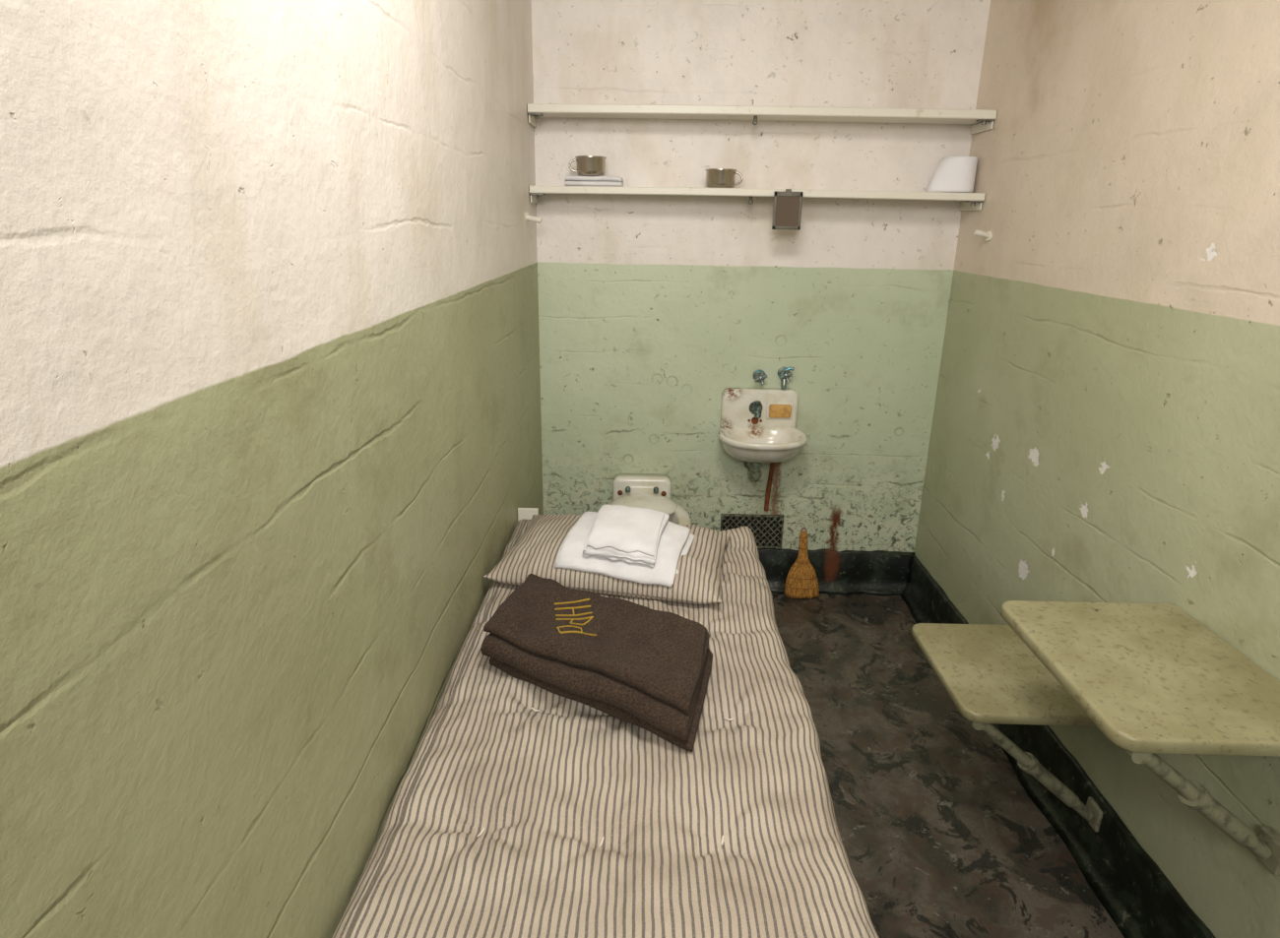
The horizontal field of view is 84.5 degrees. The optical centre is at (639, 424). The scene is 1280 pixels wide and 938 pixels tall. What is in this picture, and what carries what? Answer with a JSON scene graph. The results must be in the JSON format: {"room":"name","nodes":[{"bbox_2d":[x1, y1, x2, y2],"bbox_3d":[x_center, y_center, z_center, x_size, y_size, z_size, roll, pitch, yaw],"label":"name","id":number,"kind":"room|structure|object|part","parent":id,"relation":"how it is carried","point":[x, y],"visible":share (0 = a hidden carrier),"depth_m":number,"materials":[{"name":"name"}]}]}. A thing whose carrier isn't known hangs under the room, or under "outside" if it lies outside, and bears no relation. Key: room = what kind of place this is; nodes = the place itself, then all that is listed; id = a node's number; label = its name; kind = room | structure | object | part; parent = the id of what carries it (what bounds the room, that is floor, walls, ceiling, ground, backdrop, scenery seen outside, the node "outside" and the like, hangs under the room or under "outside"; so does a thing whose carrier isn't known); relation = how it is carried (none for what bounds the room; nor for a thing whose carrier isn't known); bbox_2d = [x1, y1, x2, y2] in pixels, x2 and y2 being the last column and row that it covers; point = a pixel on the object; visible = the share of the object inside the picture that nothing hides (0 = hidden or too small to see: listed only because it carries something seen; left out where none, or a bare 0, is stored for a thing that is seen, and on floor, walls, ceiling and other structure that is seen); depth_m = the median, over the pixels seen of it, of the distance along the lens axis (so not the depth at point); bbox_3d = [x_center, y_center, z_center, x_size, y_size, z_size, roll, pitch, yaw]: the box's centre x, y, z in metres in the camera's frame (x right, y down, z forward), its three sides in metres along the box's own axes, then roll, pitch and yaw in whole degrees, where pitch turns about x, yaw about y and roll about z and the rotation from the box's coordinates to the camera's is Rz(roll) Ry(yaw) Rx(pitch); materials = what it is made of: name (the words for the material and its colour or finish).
{"room":"prison interior","nodes":[
{"label":"prison interior","id":0,"kind":"room"},
{"bbox_2d":[0,0,543,937],"bbox_3d":[-0.465,-0.040,1.193,0.120,2.320,2.996,1,16,1],"label":"wall","id":1,"kind":"structure","parent":0,"point":[271,416],"depth_m":0.73,"materials":[{"name":"paint"}]},
{"bbox_2d":[524,212,542,223],"bbox_3d":[-0.351,-0.681,2.319,0.062,0.034,0.032,7,17,20],"label":"peg","id":2,"kind":"object","parent":1,"relation":"attached to","point":[528,217],"visible":0.96,"depth_m":2.31,"materials":[{"name":"beige paint"}]},
{"bbox_2d":[747,468,761,481],"bbox_3d":[0.438,0.195,2.701,0.052,0.042,0.052,1,16,1],"label":"drain pipe","id":3,"kind":"object","parent":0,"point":[754,475],"depth_m":2.68,"materials":[{"name":"metal"}]},
{"bbox_2d":[531,0,990,552],"bbox_3d":[0.382,-0.460,2.678,1.760,2.320,0.120,1,16,1],"label":"wall","id":4,"kind":"structure","parent":0,"point":[651,307],"depth_m":2.57,"materials":[{"name":"paint"}]},
{"bbox_2d":[720,513,783,548],"bbox_3d":[0.454,0.433,2.869,0.256,0.144,0.012,1,16,1],"label":"air vent","id":5,"kind":"object","parent":4,"relation":"in","point":[767,530],"visible":0.7,"depth_m":2.86,"materials":[{"name":"metal"}]},
{"bbox_2d":[529,185,985,210],"bbox_3d":[0.386,-0.781,2.429,1.514,0.057,0.175,1,16,1],"label":"wall shelf","id":6,"kind":"object","parent":4,"relation":"attached to","point":[974,201],"visible":1,"depth_m":2.36,"materials":[{"name":"beige paint"}]},
{"bbox_2d":[564,175,623,186],"bbox_3d":[-0.159,-0.838,2.428,0.197,0.035,0.121,1,16,1],"label":"cloth","id":7,"kind":"object","parent":6,"relation":"on","point":[570,180],"visible":0.84,"depth_m":2.38,"materials":[{"name":"white fabric"}]},
{"bbox_2d":[569,155,606,176],"bbox_3d":[-0.168,-0.882,2.408,0.109,0.062,0.107,14,21,38],"label":"metal cup","id":8,"kind":"object","parent":7,"relation":"on","point":[586,165],"visible":0.98,"depth_m":2.37,"materials":[{"name":"silver metal"}]},
{"bbox_3d":[-0.229,-0.884,2.402,0.028,0.045,0.007,0,16,-4],"label":"handle","id":9,"kind":"part","parent":8,"relation":"part of","materials":[{"name":"silver metal"}]},
{"bbox_2d":[704,168,742,188],"bbox_3d":[0.275,-0.837,2.401,0.107,0.062,0.108,-9,19,-32],"label":"metal cup","id":10,"kind":"object","parent":6,"relation":"on","point":[715,177],"visible":0.93,"depth_m":2.36,"materials":[{"name":"silver metal"}]},
{"bbox_3d":[0.335,-0.835,2.389,0.028,0.045,0.007,5,17,12],"label":"handle","id":11,"kind":"part","parent":10,"relation":"part of","materials":[{"name":"silver metal"}]},
{"bbox_2d":[771,189,803,229],"bbox_3d":[0.492,-0.719,2.355,0.093,0.129,0.016,1,16,1],"label":"mirror","id":12,"kind":"object","parent":6,"relation":"hanging from","point":[787,210],"visible":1,"depth_m":2.35,"materials":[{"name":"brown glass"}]},
{"bbox_3d":[0.450,-0.715,2.353,0.009,0.121,0.010,1,16,1],"label":"frame","id":13,"kind":"part","parent":12,"relation":"part of","materials":[{"name":"metal"}]},
{"bbox_3d":[0.491,-0.662,2.368,0.093,0.012,0.010,1,16,1],"label":"frame","id":14,"kind":"part","parent":12,"relation":"part of","materials":[{"name":"metal"}]},
{"bbox_3d":[0.492,-0.715,2.353,0.081,0.109,0.005,1,16,1],"label":"glass","id":15,"kind":"part","parent":12,"relation":"part of","materials":[{"name":"beige mirror"}]},
{"bbox_3d":[0.493,-0.765,2.338,0.093,0.016,0.010,1,16,1],"label":"frame","id":16,"kind":"part","parent":12,"relation":"part of","materials":[{"name":"metal"}]},
{"bbox_3d":[0.534,-0.714,2.352,0.009,0.121,0.010,1,16,1],"label":"frame","id":17,"kind":"part","parent":12,"relation":"part of","materials":[{"name":"metal"}]},
{"bbox_2d":[926,156,977,192],"bbox_3d":[1.060,-0.850,2.400,0.155,0.113,0.110,1,16,1],"label":"toilet paper roll","id":18,"kind":"object","parent":6,"relation":"on","point":[953,174],"visible":0.96,"depth_m":2.36,"materials":[{"name":"white paper"}]},
{"bbox_2d":[752,369,767,384],"bbox_3d":[0.454,-0.180,2.667,0.050,0.050,0.056,1,16,1],"label":"tap","id":19,"kind":"object","parent":4,"relation":"attached to","point":[759,375],"visible":1,"depth_m":2.65,"materials":[{"name":"silver metal"}]},
{"bbox_2d":[527,103,996,134],"bbox_3d":[0.390,-1.025,2.361,1.514,0.060,0.170,1,16,1],"label":"wall shelf","id":20,"kind":"object","parent":4,"relation":"attached to","point":[987,117],"visible":1,"depth_m":2.30,"materials":[{"name":"beige paint"}]},
{"bbox_2d":[718,387,807,511],"bbox_3d":[0.454,0.138,2.650,0.324,0.502,0.268,1,16,1],"label":"sink","id":21,"kind":"object","parent":4,"relation":"attached to","point":[758,425],"depth_m":2.69,"materials":[{"name":"ceramic"}]},
{"bbox_3d":[0.441,-0.052,2.652,0.032,0.048,0.072,1,16,1],"label":"spout","id":22,"kind":"part","parent":21,"relation":"part of","materials":[{"name":"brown metal"}]},
{"bbox_2d":[719,387,798,429],"bbox_3d":[0.459,-0.054,2.715,0.290,0.170,0.035,1,16,1],"label":"backsplash","id":23,"kind":"structure","parent":21,"relation":"on","point":[736,402],"depth_m":2.69,"materials":[{"name":"ceramic"}]},
{"bbox_2d":[718,425,807,463],"bbox_3d":[0.455,0.086,2.633,0.324,0.110,0.264,1,16,1],"label":"basin","id":24,"kind":"object","parent":21,"relation":"in","point":[751,444],"depth_m":2.60,"materials":[{"name":"ceramic"}]},
{"bbox_2d":[777,366,794,389],"bbox_3d":[0.549,-0.180,2.663,0.053,0.091,0.060,1,16,1],"label":"tap","id":25,"kind":"object","parent":4,"relation":"attached to","point":[784,373],"visible":1,"depth_m":2.65,"materials":[{"name":"silver metal"}]},
{"bbox_3d":[0.559,-0.207,2.633,0.035,0.021,0.014,3,16,5],"label":"lever","id":26,"kind":"part","parent":25,"relation":"part of","materials":[{"name":"silver metal"}]},
{"bbox_2d":[757,548,915,596],"bbox_3d":[0.362,0.593,2.891,1.520,0.179,0.064,1,16,1],"label":"baseboard","id":27,"kind":"structure","parent":4,"relation":"attached to","point":[882,573],"depth_m":2.90,"materials":[{"name":"black paint"}]},
{"bbox_2d":[771,593,1124,937],"bbox_3d":[0.330,1.206,1.293,1.760,0.100,3.716,1,16,1],"label":"floor","id":28,"kind":"structure","parent":0,"point":[940,835],"depth_m":1.88,"materials":[{"name":"paint"}]},
{"bbox_2d":[331,508,878,937],"bbox_3d":[-0.039,0.816,1.399,0.756,0.577,1.986,1,16,1],"label":"bed","id":29,"kind":"object","parent":28,"relation":"on","point":[520,809],"visible":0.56,"depth_m":1.14,"materials":[{"name":"fabric"}]},
{"bbox_2d":[480,574,712,752],"bbox_3d":[-0.088,0.460,1.476,0.567,0.107,0.282,10,19,29],"label":"folded blanket","id":30,"kind":"object","parent":29,"relation":"on","point":[645,668],"visible":1,"depth_m":1.41,"materials":[{"name":"brown fabric"}]},
{"bbox_2d":[483,514,730,604],"bbox_3d":[-0.066,0.330,1.932,0.608,0.096,0.400,4,17,9],"label":"striped pillow","id":31,"kind":"object","parent":29,"relation":"on","point":[697,579],"visible":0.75,"depth_m":1.80,"materials":[{"name":"white fabric"}]},
{"bbox_2d":[554,512,694,587],"bbox_3d":[-0.034,0.320,1.861,0.317,0.093,0.256,5,17,14],"label":"folded towel","id":32,"kind":"object","parent":31,"relation":"on","point":[675,541],"visible":0.55,"depth_m":1.78,"materials":[{"name":"white fabric"}]},
{"bbox_2d":[582,505,669,568],"bbox_3d":[-0.032,0.283,1.849,0.190,0.077,0.206,4,17,11],"label":"folded towel","id":33,"kind":"object","parent":32,"relation":"on","point":[629,535],"visible":1,"depth_m":1.80,"materials":[{"name":"white fabric"}]},
{"bbox_2d":[606,473,691,524],"bbox_3d":[0.011,0.499,2.641,0.346,0.488,0.504,1,16,1],"label":"toilet","id":34,"kind":"object","parent":28,"relation":"on","point":[653,491],"visible":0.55,"depth_m":2.76,"materials":[{"name":"ceramic"}]},
{"bbox_3d":[0.008,0.287,2.810,0.232,0.175,0.060,1,16,1],"label":"plate","id":35,"kind":"part","parent":34,"relation":"part of","materials":[{"name":"ceramic"}]},
{"bbox_3d":[0.010,0.541,2.623,0.346,0.417,0.446,1,16,1],"label":"bowl","id":36,"kind":"part","parent":34,"relation":"part of","materials":[{"name":"ceramic"}]},
{"bbox_2d":[783,527,819,599],"bbox_3d":[0.657,0.558,2.843,0.140,0.280,0.089,1,16,1],"label":"broom","id":37,"kind":"object","parent":28,"relation":"on","point":[801,582],"visible":1,"depth_m":2.84,"materials":[{"name":"wicker"}]},
{"bbox_2d":[914,0,1279,937],"bbox_3d":[1.175,-0.005,1.173,0.120,2.320,2.996,1,16,1],"label":"wall","id":38,"kind":"structure","parent":0,"point":[1106,424],"depth_m":1.61,"materials":[{"name":"paint"}]},
{"bbox_2d":[973,229,992,241],"bbox_3d":[1.114,-0.615,2.291,0.063,0.035,0.032,-5,17,-18],"label":"peg","id":39,"kind":"object","parent":38,"relation":"attached to","point":[988,235],"visible":1,"depth_m":2.28,"materials":[{"name":"beige paint"}]},
{"bbox_2d":[911,623,1102,832],"bbox_3d":[0.900,0.752,1.725,0.406,0.377,0.360,1,16,1],"label":"seat","id":40,"kind":"object","parent":38,"relation":"attached to","point":[990,674],"visible":0.56,"depth_m":1.62,"materials":[{"name":"beige paint"}]},
{"bbox_2d":[900,555,1215,937],"bbox_3d":[1.065,1.023,1.476,0.064,0.172,2.996,1,16,1],"label":"baseboard","id":41,"kind":"structure","parent":38,"relation":"attached to","point":[1130,886],"depth_m":1.67,"materials":[{"name":"black paint"}]},
{"bbox_2d":[1000,600,1279,877],"bbox_3d":[0.918,0.572,1.309,0.368,0.308,0.413,1,16,1],"label":"folding table","id":42,"kind":"object","parent":38,"relation":"attached to","point":[1153,678],"visible":1,"depth_m":1.20,"materials":[{"name":"beige paint"}]}
]}

